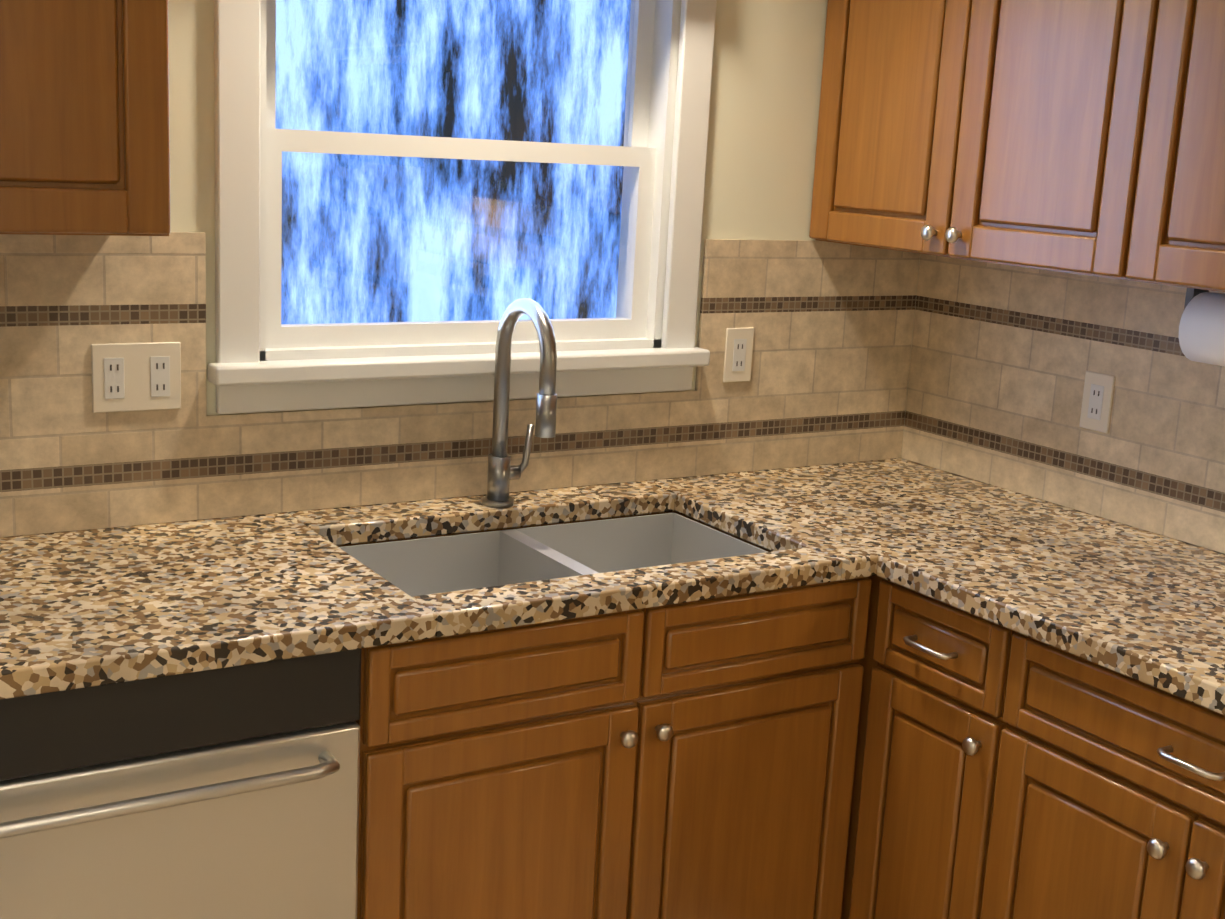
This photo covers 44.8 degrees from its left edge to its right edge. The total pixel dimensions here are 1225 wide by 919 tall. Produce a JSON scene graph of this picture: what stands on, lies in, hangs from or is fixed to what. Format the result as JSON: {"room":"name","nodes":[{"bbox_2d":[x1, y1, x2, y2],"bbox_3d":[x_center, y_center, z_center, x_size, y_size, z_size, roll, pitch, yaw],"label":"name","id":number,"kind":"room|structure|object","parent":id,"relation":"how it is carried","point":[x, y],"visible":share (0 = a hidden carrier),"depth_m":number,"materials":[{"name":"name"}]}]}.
{"room":"kitchen","nodes":[
{"label":"kitchen","id":0,"kind":"room"},
{"bbox_2d":[168,0,919,453],"bbox_3d":[-1.376,-0.192,2.197,5.070,2.500,0.160,-4,14,-31],"label":"wall","id":1,"kind":"structure","parent":0,"point":[764,100],"depth_m":3.01,"materials":[{"name":"beige paint"}]},
{"bbox_2d":[0,0,169,235],"bbox_3d":[-0.916,-0.854,2.026,0.528,1.063,0.328,-4,14,-31],"label":"upper cabinet","id":2,"kind":"object","parent":1,"relation":"attached to","point":[84,120],"visible":1,"depth_m":2.03,"materials":[{"name":"brown wood"}]},
{"bbox_2d":[0,232,919,536],"bbox_3d":[-0.295,-0.170,2.781,2.280,0.494,0.010,-4,14,-31],"label":"backsplash","id":3,"kind":"structure","parent":1,"relation":"attached to","point":[831,322],"depth_m":2.73,"materials":[{"name":"tile"}]},
{"bbox_2d":[91,342,180,412],"bbox_3d":[-0.790,-0.137,2.466,0.145,0.114,0.008,-4,14,-31],"label":"electrical outlet","id":4,"kind":"object","parent":3,"relation":"attached to","point":[136,376],"visible":1,"depth_m":2.46,"materials":[{"name":"beige plastic"}]},
{"bbox_2d":[723,327,753,381],"bbox_3d":[0.265,-0.219,3.113,0.070,0.114,0.008,-4,14,-31],"label":"electrical outlet","id":5,"kind":"object","parent":3,"relation":"attached to","point":[738,354],"visible":1,"depth_m":3.11,"materials":[{"name":"beige plastic"}]},
{"bbox_2d":[207,0,716,413],"bbox_3d":[-0.266,-0.599,2.760,1.020,0.975,0.205,-4,14,-31],"label":"window","id":6,"kind":"structure","parent":1,"relation":"in","point":[267,360],"depth_m":2.77,"materials":[{"name":"white wood"}]},
{"bbox_3d":[-0.013,1.633,0.209,5.070,0.100,5.620,-4,14,-31],"label":"floor","id":7,"kind":"structure","parent":0,"visible":0},
{"bbox_2d":[0,648,361,918],"bbox_3d":[-0.775,0.656,2.275,0.602,0.873,0.644,-4,14,-31],"label":"dishwasher","id":8,"kind":"object","parent":7,"relation":"on","point":[228,793],"visible":0.77,"depth_m":2.02,"materials":[{"name":"grey metal"}]},
{"bbox_2d":[356,640,421,918],"bbox_3d":[-0.812,0.650,2.292,0.783,0.874,0.608,-4,14,-31],"label":"base cabinet","id":9,"kind":"object","parent":7,"relation":"on","point":[391,674],"depth_m":2.19,"materials":[{"name":"brown wood"}]},
{"bbox_2d":[338,511,871,918],"bbox_3d":[-0.124,0.596,2.714,0.957,0.874,0.608,-4,14,-31],"label":"base cabinet","id":10,"kind":"object","parent":7,"relation":"on","point":[692,760],"depth_m":2.44,"materials":[{"name":"brown wood"}]},
{"bbox_2d":[0,458,1101,699],"bbox_3d":[-0.140,0.155,2.578,2.290,0.038,0.638,-4,14,-31],"label":"countertop","id":11,"kind":"structure","parent":10,"relation":"on","point":[90,608],"depth_m":2.36,"materials":[{"name":"stone"}]},
{"bbox_2d":[482,298,556,507],"bbox_3d":[-0.147,-0.096,2.700,0.102,0.398,0.218,-4,14,-31],"label":"faucet","id":12,"kind":"object","parent":11,"relation":"on","point":[502,472],"visible":1,"depth_m":2.72,"materials":[{"name":"silver metal"}]},
{"bbox_2d":[339,513,767,596],"bbox_3d":[-0.094,0.266,2.619,0.756,0.190,0.416,-4,14,-31],"label":"sink","id":13,"kind":"object","parent":11,"relation":"in","point":[424,566],"visible":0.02,"depth_m":2.76,"materials":[{"name":"silver metal"}]},
{"bbox_2d":[841,575,900,918],"bbox_3d":[0.561,0.550,3.097,0.608,0.874,0.673,-4,14,-31],"label":"base cabinet","id":14,"kind":"object","parent":7,"relation":"on","point":[885,596],"depth_m":2.68,"materials":[{"name":"brown wood"}]},
{"bbox_2d":[869,586,964,918],"bbox_3d":[0.803,0.644,2.715,0.608,0.874,0.375,-4,14,-31],"label":"base cabinet","id":15,"kind":"object","parent":7,"relation":"on","point":[930,631],"depth_m":2.57,"materials":[{"name":"brown wood"}]},
{"bbox_2d":[933,612,1224,918],"bbox_3d":[1.044,0.738,2.334,0.608,0.874,0.798,-4,14,-31],"label":"base cabinet","id":16,"kind":"object","parent":7,"relation":"on","point":[1001,772],"depth_m":2.27,"materials":[{"name":"brown wood"}]},
{"bbox_2d":[872,518,1224,714],"bbox_3d":[0.997,0.269,2.320,0.640,0.038,1.017,-4,14,-31],"label":"countertop","id":17,"kind":"structure","parent":16,"relation":"on","point":[1144,606],"depth_m":2.43,"materials":[{"name":"stone"}]},
{"bbox_3d":[2.183,0.216,1.153,0.160,2.500,5.460,-4,14,-31],"label":"wall","id":18,"kind":"structure","parent":0,"visible":0},
{"bbox_2d":[809,0,1108,272],"bbox_3d":[0.816,-0.913,2.763,0.328,1.078,0.896,-4,14,-31],"label":"upper cabinet","id":19,"kind":"object","parent":18,"relation":"attached to","point":[1085,137],"depth_m":2.76,"materials":[{"name":"brown wood"}]},
{"bbox_2d":[900,254,1224,553],"bbox_3d":[1.646,0.130,1.851,0.009,0.494,3.703,-4,14,-31],"label":"backsplash","id":20,"kind":"structure","parent":18,"relation":"attached to","point":[1000,362],"depth_m":3.00,"materials":[{"name":"tile"}]},
{"bbox_2d":[1079,371,1114,432],"bbox_3d":[0.956,-0.114,2.930,0.008,0.114,0.070,-4,14,-31],"label":"electrical outlet","id":21,"kind":"object","parent":20,"relation":"attached to","point":[1097,401],"visible":1,"depth_m":2.92,"materials":[{"name":"beige plastic"}]},
{"bbox_2d":[1077,0,1224,291],"bbox_3d":[1.233,-0.751,2.103,0.328,1.078,0.963,-4,14,-31],"label":"upper cabinet","id":22,"kind":"object","parent":18,"relation":"attached to","point":[1155,202],"depth_m":2.39,"materials":[{"name":"brown wood"}]},
{"bbox_2d":[1178,288,1224,366],"bbox_3d":[1.078,-0.206,2.422,0.120,0.134,0.320,-4,14,-31],"label":"paper towel holder","id":23,"kind":"object","parent":22,"relation":"attached to","point":[1201,336],"visible":0.94,"depth_m":2.48,"materials":[{"name":"white paper"}]},
{"label":"outside","id":24,"kind":"structure","parent":0,"visible":0},
{"bbox_2d":[275,0,630,323],"bbox_3d":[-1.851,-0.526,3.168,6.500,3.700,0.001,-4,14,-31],"label":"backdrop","id":25,"kind":"structure","parent":24,"point":[444,51],"depth_m":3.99,"materials":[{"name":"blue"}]}
]}

